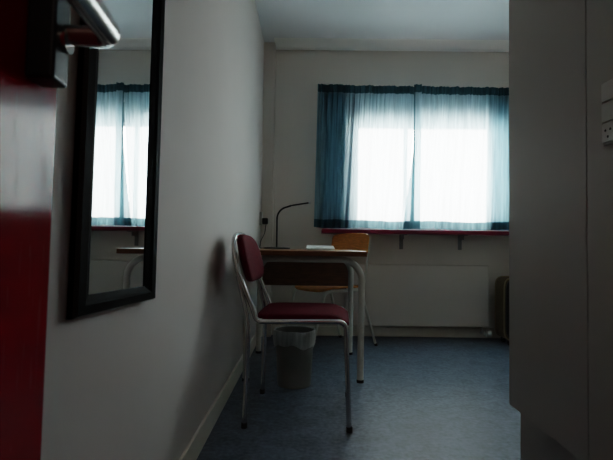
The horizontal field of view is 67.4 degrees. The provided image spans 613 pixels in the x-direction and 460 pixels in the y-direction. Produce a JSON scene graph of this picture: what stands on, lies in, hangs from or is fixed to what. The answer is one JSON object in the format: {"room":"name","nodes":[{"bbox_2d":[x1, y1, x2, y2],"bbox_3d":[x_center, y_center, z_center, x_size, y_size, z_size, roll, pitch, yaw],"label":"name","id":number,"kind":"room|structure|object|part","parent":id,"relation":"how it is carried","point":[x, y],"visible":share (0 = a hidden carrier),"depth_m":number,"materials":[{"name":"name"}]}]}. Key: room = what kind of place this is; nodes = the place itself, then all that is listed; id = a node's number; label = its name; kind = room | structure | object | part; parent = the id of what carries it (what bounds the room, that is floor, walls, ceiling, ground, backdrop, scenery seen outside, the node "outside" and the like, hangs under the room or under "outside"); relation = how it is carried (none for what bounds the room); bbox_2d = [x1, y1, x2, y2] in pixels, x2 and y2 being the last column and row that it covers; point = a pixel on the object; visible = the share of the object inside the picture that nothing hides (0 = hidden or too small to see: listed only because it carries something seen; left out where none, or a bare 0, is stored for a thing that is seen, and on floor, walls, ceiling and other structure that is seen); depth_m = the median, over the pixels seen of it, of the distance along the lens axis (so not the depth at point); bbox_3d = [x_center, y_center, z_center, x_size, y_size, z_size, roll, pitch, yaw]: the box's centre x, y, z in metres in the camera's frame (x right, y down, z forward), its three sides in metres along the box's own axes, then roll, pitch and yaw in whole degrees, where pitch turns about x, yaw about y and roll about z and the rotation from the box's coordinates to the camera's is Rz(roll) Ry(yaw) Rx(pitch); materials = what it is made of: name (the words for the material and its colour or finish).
{"room":"dormitory room","nodes":[
{"label":"dormitory room","id":0,"kind":"room"},
{"bbox_2d":[41,0,263,459],"bbox_3d":[-0.439,-0.442,1.082,0.100,2.480,6.330,1,-2,0],"label":"wall","id":1,"kind":"structure","parent":0,"point":[137,381],"depth_m":1.41,"materials":[{"name":"white paint"}]},
{"bbox_2d":[0,0,119,459],"bbox_3d":[-0.216,-0.263,0.100,0.129,2.052,0.860,2,-2,-5],"label":"door","id":2,"kind":"structure","parent":1,"relation":"in","point":[37,37],"depth_m":0.45,"materials":[{"name":"red paint"}]},
{"bbox_3d":[-0.260,-0.256,0.469,0.028,0.215,0.035,2,-2,-5],"label":"handle plate","id":3,"kind":"part","parent":2,"relation":"part of","materials":[{"name":"black metal"}]},
{"bbox_3d":[-0.211,-0.200,0.411,0.059,0.028,0.142,2,-2,-5],"label":"lever handle","id":4,"kind":"part","parent":2,"relation":"part of","materials":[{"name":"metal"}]},
{"bbox_2d":[66,0,164,319],"bbox_3d":[-0.378,-0.399,0.985,0.016,1.120,0.384,1,-4,1],"label":"wall mirror","id":5,"kind":"object","parent":1,"relation":"attached to","point":[114,224],"visible":0.88,"depth_m":0.94,"materials":[{"name":"black mirror"}]},
{"bbox_2d":[89,0,153,294],"bbox_3d":[-0.382,-0.399,0.986,0.004,1.052,0.272,1,-4,1],"label":"mirror glass","id":6,"kind":"object","parent":5,"relation":"attached to","point":[117,252],"depth_m":0.96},
{"bbox_2d":[179,333,255,459],"bbox_3d":[-0.395,0.773,1.701,0.012,0.092,4.245,1,-2,0],"label":"baseboard","id":7,"kind":"structure","parent":1,"relation":"attached to","point":[193,449],"depth_m":1.92,"materials":[{"name":"paint"}]},
{"bbox_2d":[259,212,262,225],"bbox_3d":[-0.369,-0.092,3.747,0.020,0.110,0.080,1,-2,0],"label":"wall socket","id":8,"kind":"object","parent":1,"relation":"attached to","point":[261,213],"visible":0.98,"depth_m":3.71,"materials":[{"name":"white plastic"}]},
{"bbox_2d":[197,335,520,459],"bbox_3d":[0.970,0.855,1.034,2.950,0.080,6.330,1,-2,0],"label":"floor","id":9,"kind":"structure","parent":0,"point":[419,398],"depth_m":2.18,"materials":[{"name":"blue carpet"}]},
{"bbox_2d":[231,232,351,432],"bbox_3d":[-0.060,0.424,2.146,0.542,0.826,0.472,1,-2,4],"label":"chair","id":10,"kind":"object","parent":9,"relation":"on","point":[250,256],"visible":1,"depth_m":1.97,"materials":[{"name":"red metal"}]},
{"bbox_3d":[-0.272,0.511,1.948,0.074,0.635,0.031,0,-2,29],"label":"leg","id":11,"kind":"part","parent":10,"relation":"part of","materials":[{"name":"silver metal"}]},
{"bbox_3d":[-0.266,0.174,2.170,0.123,0.329,0.433,1,-2,4],"label":"frame","id":12,"kind":"part","parent":10,"relation":"part of","materials":[{"name":"silver metal"}]},
{"bbox_3d":[-0.272,0.130,2.171,0.091,0.216,0.384,1,-2,4],"label":"backrest","id":13,"kind":"part","parent":10,"relation":"part of","materials":[{"name":"red fabric"}]},
{"bbox_3d":[-0.240,0.524,2.368,0.074,0.635,0.031,1,-2,-20],"label":"leg","id":14,"kind":"part","parent":10,"relation":"part of","materials":[{"name":"silver metal"}]},
{"bbox_3d":[-0.033,0.387,1.933,0.421,0.119,0.023,1,-2,6],"label":"seat rail","id":15,"kind":"part","parent":10,"relation":"part of","materials":[{"name":"silver metal"}]},
{"bbox_3d":[-0.003,0.384,2.143,0.400,0.059,0.406,1,-2,4],"label":"seat","id":16,"kind":"part","parent":10,"relation":"part of","materials":[{"name":"red fabric"}]},
{"bbox_3d":[-0.001,0.400,2.355,0.421,0.119,0.023,1,-2,3],"label":"seat rail","id":17,"kind":"part","parent":10,"relation":"part of","materials":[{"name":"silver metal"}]},
{"bbox_3d":[0.171,0.640,1.903,0.038,0.386,0.021,0,-2,27],"label":"leg","id":18,"kind":"part","parent":10,"relation":"part of","materials":[{"name":"silver metal"}]},
{"bbox_2d":[273,325,315,388],"bbox_3d":[-0.069,0.697,2.540,0.238,0.305,0.239,1,-2,0],"label":"waste bin","id":19,"kind":"object","parent":9,"relation":"on","point":[294,344],"visible":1,"depth_m":2.45,"materials":[{"name":"grey plastic"}]},
{"bbox_2d":[242,249,366,382],"bbox_3d":[-0.013,0.495,2.946,0.685,0.735,0.920,1,-2,0],"label":"desk","id":20,"kind":"object","parent":9,"relation":"on","point":[281,266],"visible":0.77,"depth_m":3.23,"materials":[{"name":"brown wood"}]},
{"bbox_2d":[259,202,310,248],"bbox_3d":[-0.263,-0.029,3.422,0.282,0.337,0.657,2,-2,-34],"label":"desk lamp","id":21,"kind":"object","parent":20,"relation":"on","point":[264,220],"visible":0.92,"depth_m":3.24,"materials":[{"name":"black plastic"}]},
{"bbox_3d":[-0.009,0.302,3.284,0.645,0.187,0.016,1,-2,0],"label":"modesty panel","id":22,"kind":"part","parent":20,"relation":"part of","materials":[{"name":"brown wood"}]},
{"bbox_3d":[-0.011,0.514,3.256,0.683,0.694,0.037,1,-2,0],"label":"leg frame","id":23,"kind":"part","parent":20,"relation":"part of","materials":[{"name":"grey metal"}]},
{"bbox_2d":[307,245,334,249],"bbox_3d":[0.096,0.122,3.199,0.190,0.029,0.222,1,-2,0],"label":"book","id":24,"kind":"object","parent":20,"relation":"on","point":[309,247],"visible":0.93,"depth_m":3.15,"materials":[{"name":"white paper"}]},
{"bbox_2d":[286,233,377,346],"bbox_3d":[0.169,0.451,3.491,0.660,0.871,0.417,2,-2,-40],"label":"chair","id":25,"kind":"object","parent":9,"relation":"on","point":[345,241],"visible":0.62,"depth_m":3.51,"materials":[{"name":"brown wood"}]},
{"bbox_3d":[-0.078,0.658,3.501,0.301,0.449,0.028,2,-2,-42],"label":"leg","id":26,"kind":"part","parent":25,"relation":"part of","materials":[{"name":"grey metal"}]},
{"bbox_3d":[0.163,0.433,3.487,0.410,0.041,0.400,2,-2,-40],"label":"seat","id":27,"kind":"part","parent":25,"relation":"part of","materials":[{"name":"orange wood"}]},
{"bbox_3d":[0.135,0.652,3.245,0.300,0.449,0.035,2,-2,-40],"label":"leg","id":28,"kind":"part","parent":25,"relation":"part of","materials":[{"name":"grey metal"}]},
{"bbox_3d":[0.168,0.668,3.718,0.356,0.450,0.034,2,-2,-44],"label":"leg","id":29,"kind":"part","parent":25,"relation":"part of","materials":[{"name":"grey metal"}]},
{"bbox_3d":[0.354,0.110,3.653,0.064,0.175,0.410,2,-2,-40],"label":"backrest","id":30,"kind":"part","parent":25,"relation":"part of","materials":[{"name":"orange wood"}]},
{"bbox_3d":[0.395,0.662,3.444,0.356,0.450,0.034,2,-2,-36],"label":"leg","id":31,"kind":"part","parent":25,"relation":"part of","materials":[{"name":"grey metal"}]},
{"bbox_2d":[495,276,508,344],"bbox_3d":[1.757,0.629,3.661,0.440,0.557,0.225,1,-2,0],"label":"suitcase","id":32,"kind":"object","parent":9,"relation":"on","point":[502,282],"visible":0.25,"depth_m":3.63,"materials":[{"name":"plastic"}]},
{"bbox_2d":[509,0,588,459],"bbox_3d":[1.036,-0.372,1.423,0.620,2.400,0.460,1,-2,0],"label":"wardrobe","id":33,"kind":"object","parent":9,"relation":"on","point":[549,379],"visible":0.87,"depth_m":1.38,"materials":[{"name":"beige laminate"}]},
{"bbox_2d":[255,0,508,41],"bbox_3d":[1.002,-1.703,1.114,2.950,0.080,6.330,1,-2,0],"label":"ceiling","id":34,"kind":"structure","parent":0,"point":[358,19],"depth_m":3.48,"materials":[{"name":"paint"}]},
{"bbox_2d":[272,50,508,327],"bbox_3d":[1.001,-0.330,4.067,2.750,2.480,0.260,1,-2,0],"label":"wall","id":35,"kind":"structure","parent":0,"point":[299,73],"depth_m":3.96,"materials":[{"name":"white paint"}]},
{"bbox_2d":[261,42,275,336],"bbox_3d":[-0.327,-0.352,3.902,0.095,2.480,0.085,1,-2,0],"label":"trim","id":36,"kind":"structure","parent":35,"relation":"attached to","point":[269,47],"depth_m":3.87,"materials":[{"name":"white paint"}]},
{"bbox_2d":[272,325,500,337],"bbox_3d":[1.035,0.866,3.893,2.650,0.080,0.012,1,-2,0],"label":"baseboard","id":37,"kind":"structure","parent":35,"relation":"attached to","point":[322,330],"depth_m":3.89,"materials":[{"name":"paint"}]},
{"bbox_2d":[274,38,508,51],"bbox_3d":[1.061,-1.561,3.891,2.660,0.028,0.170,1,-2,0],"label":"trim","id":38,"kind":"structure","parent":35,"relation":"attached to","point":[451,45],"depth_m":3.91,"materials":[{"name":"white paint"}]},
{"bbox_2d":[321,229,508,249],"bbox_3d":[0.972,0.084,3.822,1.695,0.157,0.205,1,-2,0],"label":"shelf","id":39,"kind":"object","parent":35,"relation":"attached to","point":[461,234],"visible":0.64,"depth_m":3.72,"materials":[{"name":"paint"}]},
{"bbox_2d":[346,264,491,336],"bbox_3d":[0.933,0.588,3.859,1.208,0.593,0.099,1,-2,0],"label":"radiator","id":40,"kind":"object","parent":35,"relation":"attached to","point":[395,294],"visible":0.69,"depth_m":3.83,"materials":[{"name":"metal"}]},
{"bbox_3d":[1.506,0.860,3.829,0.053,0.062,0.062,1,-2,0],"label":"valve knob","id":41,"kind":"part","parent":40,"relation":"part of","materials":[{"name":"white plastic"}]},
{"bbox_3d":[0.966,-1.200,3.936,1.740,0.016,0.057,1,-2,0],"label":"rail","id":42,"kind":"object","parent":35,"relation":"attached to","visible":0},
{"bbox_2d":[314,84,413,228],"bbox_3d":[0.488,-0.609,3.828,0.841,1.202,0.086,1,-2,0],"label":"curtain","id":43,"kind":"object","parent":42,"relation":"hanging from","point":[364,140],"visible":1,"depth_m":3.83,"materials":[{"name":"teal fabric"}]},
{"bbox_2d":[403,84,508,230],"bbox_3d":[1.290,-0.593,3.817,0.984,1.194,0.113,1,-2,-3],"label":"curtain","id":44,"kind":"object","parent":42,"relation":"hanging from","point":[459,180],"visible":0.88,"depth_m":3.81,"materials":[{"name":"teal fabric"}]},
{"bbox_2d":[586,0,612,459],"bbox_3d":[1.540,-0.439,0.388,1.636,2.480,1.603,1,-2,0],"label":"wall","id":45,"kind":"structure","parent":0,"point":[599,13],"depth_m":1.13,"materials":[{"name":"white paint"}]},
{"bbox_2d":[601,79,612,145],"bbox_3d":[0.718,-0.280,1.088,0.012,0.152,0.052,1,-2,0],"label":"switch plate","id":46,"kind":"object","parent":45,"relation":"attached to","point":[607,87],"visible":1,"depth_m":1.09,"materials":[{"name":"plastic"}]},
{"bbox_2d":[602,121,612,143],"bbox_3d":[0.714,-0.231,1.086,0.004,0.045,0.045,1,-2,0],"label":"socket","id":47,"kind":"object","parent":46,"relation":"attached to","point":[607,127],"depth_m":1.09,"materials":[{"name":"plastic"}]}
]}

